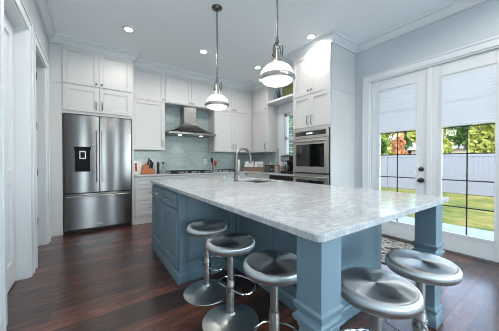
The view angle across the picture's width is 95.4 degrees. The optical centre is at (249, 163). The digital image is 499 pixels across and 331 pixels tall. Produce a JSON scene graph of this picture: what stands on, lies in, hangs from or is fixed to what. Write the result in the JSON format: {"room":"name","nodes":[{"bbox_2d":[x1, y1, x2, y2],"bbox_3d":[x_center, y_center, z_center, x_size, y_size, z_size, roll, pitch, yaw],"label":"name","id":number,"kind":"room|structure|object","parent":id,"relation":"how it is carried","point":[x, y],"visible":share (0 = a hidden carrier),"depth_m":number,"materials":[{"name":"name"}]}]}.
{"room":"kitchen","nodes":[
{"label":"kitchen","id":0,"kind":"room"},
{"bbox_2d":[23,0,50,202],"bbox_3d":[-0.962,-0.399,0.343,0.140,3.150,8.870,0,1,-35],"label":"wall","id":1,"kind":"structure","parent":0,"point":[30,5],"depth_m":2.79,"materials":[{"name":"paint"}]},
{"bbox_2d":[4,13,15,292],"bbox_3d":[-2.086,-0.082,1.886,0.040,2.460,0.773,0,1,-35],"label":"door","id":2,"kind":"structure","parent":1,"relation":"in","point":[8,29],"depth_m":2.12,"materials":[{"name":"white paint"}]},
{"bbox_2d":[0,0,34,330],"bbox_3d":[-2.041,-0.143,1.918,0.172,2.605,1.025,0,1,-35],"label":"trim","id":3,"kind":"structure","parent":1,"relation":"attached to","point":[16,12],"depth_m":2.23,"materials":[{"name":"white paint"}]},
{"bbox_2d":[0,228,51,330],"bbox_3d":[-0.722,1.109,0.154,0.018,0.140,8.260,0,1,-35],"label":"baseboard","id":4,"kind":"structure","parent":1,"relation":"attached to","point":[1,318],"depth_m":1.54,"materials":[{"name":"white paint"}]},
{"bbox_2d":[33,29,50,268],"bbox_3d":[-2.687,-0.152,2.843,0.172,2.605,1.010,0,1,-35],"label":"trim","id":5,"kind":"structure","parent":1,"relation":"attached to","point":[40,61],"depth_m":3.16,"materials":[{"name":"white paint"}]},
{"bbox_2d":[48,0,452,84],"bbox_3d":[0.376,-2.058,1.259,6.323,0.150,9.270,0,1,-35],"label":"ceiling","id":6,"kind":"structure","parent":0,"point":[172,33],"depth_m":3.28,"materials":[{"name":"paint"}]},
{"bbox_2d":[122,26,135,32],"bbox_3d":[-1.804,-1.999,3.391,0.180,0.012,0.180,0,1,-35],"label":"recessed light","id":7,"kind":"object","parent":6,"relation":"in","point":[128,29],"visible":1,"depth_m":3.38,"materials":[{"name":"white paint"}]},
{"bbox_2d":[199,49,208,53],"bbox_3d":[-0.824,-2.006,4.075,0.180,0.012,0.180,0,1,-35],"label":"recessed light","id":8,"kind":"object","parent":6,"relation":"in","point":[202,51],"visible":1,"depth_m":4.07,"materials":[{"name":"white paint"}]},
{"bbox_2d":[204,4,228,109],"bbox_3d":[-0.414,-1.348,2.916,0.312,1.306,0.321,0,1,-35],"label":"pendant lamp","id":9,"kind":"object","parent":6,"relation":"hanging from","point":[216,101],"visible":1,"depth_m":2.88,"materials":[{"name":"silver metal"}]},
{"bbox_2d":[258,0,294,86],"bbox_3d":[0.243,-1.338,1.975,0.312,1.306,0.321,0,1,-35],"label":"pendant lamp","id":10,"kind":"object","parent":6,"relation":"hanging from","point":[277,73],"visible":1,"depth_m":1.91,"materials":[{"name":"silver metal"}]},
{"bbox_2d":[305,33,316,39],"bbox_3d":[0.971,-2.001,3.584,0.180,0.012,0.180,0,1,-35],"label":"recessed light","id":11,"kind":"object","parent":6,"relation":"in","point":[310,36],"visible":1,"depth_m":3.58,"materials":[{"name":"white paint"}]},
{"bbox_2d":[7,222,498,330],"bbox_3d":[0.294,1.217,1.236,6.123,0.100,9.270,0,1,-35],"label":"floor","id":12,"kind":"structure","parent":0,"point":[113,278],"depth_m":2.01,"materials":[{"name":"brown wood"}]},
{"bbox_2d":[49,42,133,235],"bbox_3d":[-2.768,-0.380,4.075,1.169,3.034,0.654,0,1,-35],"label":"tall cabinet","id":13,"kind":"object","parent":12,"relation":"on","point":[82,81],"visible":0.98,"depth_m":3.73,"materials":[{"name":"white paint"}]},
{"bbox_2d":[63,113,131,233],"bbox_3d":[-2.713,0.170,4.101,0.965,1.935,0.671,0,1,-35],"label":"refrigerator","id":14,"kind":"object","parent":12,"relation":"on","point":[96,150],"visible":1,"depth_m":3.84,"materials":[{"name":"grey metal"}]},
{"bbox_2d":[134,176,168,224],"bbox_3d":[-2.025,0.690,4.603,0.638,0.884,0.659,0,1,-35],"label":"base cabinet","id":15,"kind":"object","parent":12,"relation":"on","point":[143,196],"visible":0.48,"depth_m":4.28,"materials":[{"name":"white paint"}]},
{"bbox_2d":[169,174,218,178],"bbox_3d":[-1.312,0.685,5.100,1.099,0.884,0.659,0,1,-35],"label":"base cabinet","id":16,"kind":"object","parent":12,"relation":"on","point":[204,175],"visible":0.12,"depth_m":4.83,"materials":[{"name":"white paint"}]},
{"bbox_2d":[134,170,292,176],"bbox_3d":[-0.537,0.230,4.665,3.155,0.033,2.255,0,1,-35],"label":"countertop","id":17,"kind":"structure","parent":16,"relation":"on","point":[241,171],"depth_m":4.79,"materials":[{"name":"white stone"}]},
{"bbox_2d":[134,161,141,173],"bbox_3d":[-2.267,0.080,4.599,0.061,0.271,0.150,0,1,35],"label":"cookbook","id":18,"kind":"object","parent":17,"relation":"on","point":[137,164],"visible":0.75,"depth_m":4.58,"materials":[{"name":"white paper"}]},
{"bbox_2d":[140,159,147,166],"bbox_3d":[-2.213,0.064,4.793,0.180,0.297,0.070,0,1,-35],"label":"cutting board","id":19,"kind":"object","parent":17,"relation":"on","point":[143,161],"visible":0.24,"depth_m":4.79,"materials":[{"name":"white plastic"}]},
{"bbox_2d":[140,158,154,173],"bbox_3d":[-2.086,0.052,4.643,0.254,0.322,0.100,0,1,-35],"label":"knife block","id":20,"kind":"object","parent":17,"relation":"on","point":[147,168],"visible":0.99,"depth_m":4.62,"materials":[{"name":"orange wood"}]},
{"bbox_2d":[165,170,212,173],"bbox_3d":[-1.353,0.184,5.083,0.920,0.050,0.520,0,1,-35],"label":"cooktop","id":21,"kind":"object","parent":17,"relation":"in","point":[169,171],"visible":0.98,"depth_m":4.98,"materials":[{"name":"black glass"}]},
{"bbox_2d":[242,166,264,170],"bbox_3d":[0.126,0.141,5.847,0.600,0.120,0.240,0,1,3],"label":"wooden crate","id":22,"kind":"object","parent":17,"relation":"on","point":[243,167],"visible":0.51,"depth_m":5.73,"materials":[{"name":"brown wood"}]},
{"bbox_2d":[265,165,274,171],"bbox_3d":[0.505,0.121,5.556,0.260,0.165,0.135,0,1,15],"label":"radio","id":23,"kind":"object","parent":17,"relation":"on","point":[268,168],"visible":0.84,"depth_m":5.50,"materials":[{"name":"black plastic"}]},
{"bbox_2d":[275,164,279,171],"bbox_3d":[0.660,0.110,5.378,0.132,0.192,0.132,0,1,-35],"label":"canister","id":24,"kind":"object","parent":17,"relation":"on","point":[277,167],"visible":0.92,"depth_m":5.32,"materials":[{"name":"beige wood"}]},
{"bbox_2d":[280,154,292,173],"bbox_3d":[0.841,0.009,4.820,0.282,0.405,0.250,0,1,-35],"label":"coffee maker","id":25,"kind":"object","parent":17,"relation":"on","point":[288,168],"visible":0.87,"depth_m":4.74,"materials":[{"name":"black plastic"}]},
{"bbox_2d":[183,220,227,305],"bbox_3d":[-0.381,0.855,2.048,0.416,0.608,0.416,0,1,-35],"label":"bar stool","id":26,"kind":"object","parent":12,"relation":"on","point":[206,292],"visible":0.93,"depth_m":1.99,"materials":[{"name":"silver metal"}]},
{"bbox_2d":[202,232,258,330],"bbox_3d":[-0.138,0.859,1.669,0.416,0.608,0.416,0,1,-35],"label":"bar stool","id":27,"kind":"object","parent":12,"relation":"on","point":[229,316],"visible":1,"depth_m":1.64,"materials":[{"name":"silver metal"}]},
{"bbox_2d":[219,173,245,176],"bbox_3d":[-0.553,0.679,5.630,0.749,0.884,0.659,0,1,-35],"label":"base cabinet","id":28,"kind":"object","parent":12,"relation":"on","point":[231,174],"visible":0.14,"depth_m":5.38,"materials":[{"name":"white paint"}]},
{"bbox_2d":[246,173,268,178],"bbox_3d":[0.421,0.681,5.428,0.714,0.884,0.905,0,1,-35],"label":"base cabinet","id":29,"kind":"object","parent":12,"relation":"on","point":[264,176],"visible":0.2,"depth_m":5.18,"materials":[{"name":"white paint"}]},
{"bbox_2d":[243,250,297,330],"bbox_3d":[0.143,0.862,1.310,0.416,0.608,0.416,0,1,-35],"label":"bar stool","id":30,"kind":"object","parent":12,"relation":"on","point":[274,269],"visible":0.89,"depth_m":1.27,"materials":[{"name":"silver metal"}]},
{"bbox_2d":[269,175,292,180],"bbox_3d":[0.861,0.680,4.753,0.755,0.860,0.695,0,1,-35],"label":"dishwasher","id":31,"kind":"object","parent":12,"relation":"on","point":[275,177],"visible":0.16,"depth_m":4.55,"materials":[{"name":"grey plastic"}]},
{"bbox_2d":[152,181,444,330],"bbox_3d":[0.033,0.713,2.361,1.486,0.884,2.749,0,1,-35],"label":"kitchen island","id":32,"kind":"object","parent":12,"relation":"on","point":[317,302],"visible":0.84,"depth_m":1.83,"materials":[{"name":"blue paint"}]},
{"bbox_2d":[151,176,448,242],"bbox_3d":[0.049,0.254,2.371,1.472,0.032,2.803,0,1,-35],"label":"island countertop","id":33,"kind":"structure","parent":32,"relation":"on","point":[318,213],"depth_m":1.44,"materials":[{"name":"white stone"}]},
{"bbox_2d":[222,175,226,180],"bbox_3d":[-0.325,0.195,2.947,0.066,0.075,0.066,0,1,-35],"label":"glass","id":34,"kind":"object","parent":33,"relation":"on","point":[224,177],"visible":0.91,"depth_m":2.92,"materials":[{"name":"clear glass"}]},
{"bbox_2d":[234,147,251,180],"bbox_3d":[-0.069,0.009,3.002,0.282,0.444,0.122,0,1,-35],"label":"faucet","id":35,"kind":"object","parent":33,"relation":"on","point":[236,172],"visible":0.97,"depth_m":2.95,"materials":[{"name":"grey metal"}]},
{"bbox_2d":[292,43,355,187],"bbox_3d":[1.325,-0.380,4.076,0.791,3.034,0.828,0,1,-35],"label":"tall cabinet","id":36,"kind":"object","parent":12,"relation":"on","point":[324,94],"visible":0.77,"depth_m":3.75,"materials":[{"name":"white paint"}]},
{"bbox_2d":[292,127,329,184],"bbox_3d":[1.234,0.157,4.023,0.642,1.462,0.750,0,1,-35],"label":"double oven","id":37,"kind":"object","parent":36,"relation":"in","point":[311,148],"visible":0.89,"depth_m":3.81,"materials":[{"name":"grey metal"}]},
{"bbox_2d":[341,267,423,330],"bbox_3d":[0.598,0.865,1.073,0.416,0.608,0.416,0,1,-35],"label":"bar stool","id":38,"kind":"object","parent":12,"relation":"on","point":[378,293],"visible":0.96,"depth_m":1.00,"materials":[{"name":"silver metal"}]},
{"bbox_2d":[381,237,414,263],"bbox_3d":[1.783,1.142,3.057,0.910,0.012,1.050,0,1,-35],"label":"doormat","id":39,"kind":"object","parent":12,"relation":"on","point":[387,245],"visible":0.06,"depth_m":3.10,"materials":[{"name":"fabric"}]},
{"bbox_2d":[384,249,462,330],"bbox_3d":[0.990,0.862,1.316,0.416,0.608,0.416,0,1,-35],"label":"bar stool","id":40,"kind":"object","parent":12,"relation":"on","point":[423,268],"visible":0.9,"depth_m":1.26,"materials":[{"name":"silver metal"}]},
{"bbox_2d":[277,0,498,187],"bbox_3d":[2.688,-0.425,2.891,0.217,3.150,8.870,0,1,-35],"label":"wall","id":41,"kind":"structure","parent":0,"point":[480,22],"depth_m":3.16,"materials":[{"name":"paint"}]},
{"bbox_2d":[134,107,278,171],"bbox_3d":[-0.870,-0.564,5.144,3.170,1.520,1.100,0,1,-35],"label":"backsplash","id":42,"kind":"structure","parent":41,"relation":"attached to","point":[180,153],"depth_m":5.44,"materials":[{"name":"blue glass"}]},
{"bbox_2d":[35,0,488,91],"bbox_3d":[0.972,-1.921,1.470,4.340,0.130,8.530,0,1,-35],"label":"trim","id":43,"kind":"structure","parent":41,"relation":"attached to","point":[453,7],"depth_m":3.61,"materials":[{"name":"white paint"}]},
{"bbox_2d":[252,86,276,152],"bbox_3d":[0.258,-1.100,5.978,0.357,1.634,0.986,0,1,-35],"label":"upper cabinet","id":44,"kind":"object","parent":41,"relation":"attached to","point":[264,115],"visible":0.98,"depth_m":5.65,"materials":[{"name":"white paint"}]},
{"bbox_2d":[267,93,292,105],"bbox_3d":[0.915,-1.453,5.057,0.329,0.050,1.267,0,1,-35],"label":"wall shelf","id":45,"kind":"object","parent":41,"relation":"attached to","point":[288,98],"visible":0.51,"depth_m":5.22,"materials":[{"name":"white paint"}]},
{"bbox_2d":[282,83,292,96],"bbox_3d":[0.892,-1.638,5.180,0.052,0.320,0.400,0,1,-35],"label":"framed picture","id":46,"kind":"object","parent":45,"relation":"on","point":[288,89],"visible":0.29,"depth_m":5.19},
{"bbox_2d":[279,102,292,165],"bbox_3d":[1.123,-0.607,5.157,0.185,1.605,1.160,0,1,-35],"label":"window","id":47,"kind":"structure","parent":41,"relation":"in","point":[284,109],"depth_m":5.49,"materials":[{"name":"white paint"}]},
{"bbox_2d":[285,112,292,162],"bbox_3d":[1.112,-0.596,5.125,0.084,1.181,0.856,0,1,-35],"label":"window shutter","id":48,"kind":"object","parent":47,"relation":"attached to","point":[291,113],"visible":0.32,"depth_m":5.43,"materials":[{"name":"white paint"}]},
{"bbox_2d":[379,81,416,132],"bbox_3d":[2.210,-0.823,3.408,0.018,0.690,0.500,0,1,-35],"label":"window blind","id":49,"kind":"object","parent":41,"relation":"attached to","point":[397,104],"visible":1,"depth_m":3.39,"materials":[{"name":"white fabric"}]},
{"bbox_2d":[371,68,426,240],"bbox_3d":[2.216,-0.095,3.406,0.120,2.428,0.775,0,1,-35],"label":"door","id":50,"kind":"structure","parent":41,"relation":"in","point":[402,230],"depth_m":3.33,"materials":[{"name":"white paint"}]},
{"bbox_2d":[362,36,498,188],"bbox_3d":[2.473,-0.140,3.116,0.182,2.575,1.790,0,1,-35],"label":"trim","id":51,"kind":"structure","parent":41,"relation":"attached to","point":[492,43],"depth_m":3.47,"materials":[{"name":"white paint"}]},
{"bbox_2d":[382,234,498,265],"bbox_3d":[2.506,1.136,3.153,0.200,0.022,1.550,0,1,-35],"label":"threshold","id":52,"kind":"object","parent":41,"relation":"attached to","point":[388,236],"depth_m":2.82,"materials":[{"name":"silver metal"}]},
{"bbox_2d":[426,48,498,262],"bbox_3d":[2.674,-0.088,2.801,0.063,2.428,0.798,0,1,-35],"label":"door","id":53,"kind":"structure","parent":41,"relation":"in","point":[483,248],"depth_m":2.87,"materials":[{"name":"white paint"}]},
{"bbox_2d":[441,61,496,126],"bbox_3d":[2.655,-0.816,2.771,0.018,0.690,0.487,0,1,-35],"label":"window blind","id":54,"kind":"object","parent":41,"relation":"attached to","point":[468,94],"visible":1,"depth_m":2.75,"materials":[{"name":"white fabric"}]},
{"bbox_3d":[-2.302,-0.446,4.907,6.090,3.150,0.150,0,1,-35],"label":"wall","id":55,"kind":"structure","parent":0,"visible":0},
{"bbox_2d":[133,66,164,150],"bbox_3d":[-2.110,-1.086,4.692,0.623,1.634,0.384,0,1,-35],"label":"upper cabinet","id":56,"kind":"object","parent":55,"relation":"attached to","point":[149,85],"visible":0.94,"depth_m":4.58,"materials":[{"name":"white paint"}]},
{"bbox_2d":[165,73,213,111],"bbox_3d":[-1.390,-1.591,5.197,1.139,0.634,0.373,0,1,-35],"label":"upper cabinet","id":57,"kind":"object","parent":55,"relation":"attached to","point":[180,91],"visible":0.88,"depth_m":5.03,"materials":[{"name":"white paint"}]},
{"bbox_2d":[165,106,215,137],"bbox_3d":[-1.352,-0.946,5.149,1.080,0.653,0.506,0,1,-35],"label":"range hood","id":58,"kind":"object","parent":55,"relation":"attached to","point":[188,127],"visible":0.98,"depth_m":5.09,"materials":[{"name":"silver metal"}]},
{"bbox_2d":[208,84,251,152],"bbox_3d":[-0.467,-1.098,5.840,1.103,1.634,0.384,0,1,-35],"label":"upper cabinet","id":59,"kind":"object","parent":55,"relation":"attached to","point":[232,126],"visible":0.85,"depth_m":5.68,"materials":[{"name":"white paint"}]},
{"label":"outside","id":60,"kind":"structure","parent":0,"visible":0},
{"bbox_2d":[393,216,493,239],"bbox_3d":[3.242,1.322,4.108,2.097,0.130,15.000,0,1,-35],"label":"patio","id":61,"kind":"structure","parent":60,"point":[485,234],"depth_m":4.24,"materials":[{"name":"concrete"}]},
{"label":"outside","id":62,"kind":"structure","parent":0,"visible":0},
{"bbox_2d":[381,187,494,231],"bbox_3d":[16.014,1.309,17.297,33.950,0.020,70.000,0,1,-35],"label":"lawn","id":63,"kind":"structure","parent":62,"point":[477,219],"depth_m":6.71,"materials":[{"name":"green plant"}]},
{"bbox_2d":[289,115,292,154],"bbox_3d":[2.249,-0.802,9.639,2.925,4.362,2.722,0,1,-35],"label":"tree","id":64,"kind":"object","parent":63,"relation":"on","point":[290,116],"visible":0.06,"depth_m":9.16,"materials":[{"name":"green plant"}]},
{"bbox_2d":[381,137,387,154],"bbox_3d":[7.934,-0.223,14.657,1.274,3.098,1.824,0,1,-35],"label":"shrub","id":65,"kind":"object","parent":63,"relation":"on","point":[384,144],"visible":0.04,"depth_m":14.15,"materials":[{"name":"green plant"}]},
{"bbox_2d":[381,132,404,154],"bbox_3d":[10.055,-1.158,16.930,2.364,4.921,2.503,0,1,-35],"label":"tree","id":66,"kind":"object","parent":63,"relation":"on","point":[385,136],"visible":0.15,"depth_m":16.39,"materials":[{"name":"green plant"}]},
{"bbox_2d":[391,133,408,153],"bbox_3d":[8.814,-0.267,13.407,0.881,3.213,0.986,0,1,-35],"label":"shrub","id":67,"kind":"object","parent":63,"relation":"on","point":[401,142],"visible":0.37,"depth_m":13.21,"materials":[{"name":"orange plant"}]},
{"bbox_2d":[389,131,413,150],"bbox_3d":[13.184,-1.808,20.032,2.889,6.157,3.273,0,1,-35],"label":"tree","id":68,"kind":"object","parent":63,"relation":"on","point":[409,142],"visible":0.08,"depth_m":19.50,"materials":[{"name":"green plant"}]},
{"bbox_2d":[407,127,453,152],"bbox_3d":[11.555,-0.990,14.745,2.089,4.632,2.609,0,1,-35],"label":"tree","id":69,"kind":"object","parent":63,"relation":"on","point":[447,145],"visible":0.08,"depth_m":14.09,"materials":[{"name":"green plant"}]},
{"bbox_2d":[381,154,494,196],"bbox_3d":[7.673,0.418,12.597,0.160,1.860,24.020,0,1,-35],"label":"vinyl fence","id":70,"kind":"object","parent":63,"relation":"on","point":[481,167],"visible":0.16,"depth_m":10.26,"materials":[{"name":"white plastic"}]},
{"bbox_2d":[408,136,469,153],"bbox_3d":[24.325,-1.077,24.541,8.800,4.600,9.800,0,1,-35],"label":"house","id":71,"kind":"structure","parent":63,"relation":"on","point":[413,150],"depth_m":22.80,"materials":[{"name":"beige paint"}]},
{"bbox_2d":[444,124,472,150],"bbox_3d":[15.829,-1.638,16.205,3.208,5.897,2.624,0,1,21],"label":"tree","id":72,"kind":"object","parent":63,"relation":"on","point":[458,135],"visible":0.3,"depth_m":16.38,"materials":[{"name":"green plant"}]},
{"bbox_2d":[466,122,494,152],"bbox_3d":[13.206,-1.198,12.242,2.138,5.100,2.465,0,1,0],"label":"tree","id":73,"kind":"object","parent":63,"relation":"on","point":[482,140],"visible":0.44,"depth_m":12.39,"materials":[{"name":"green plant"}]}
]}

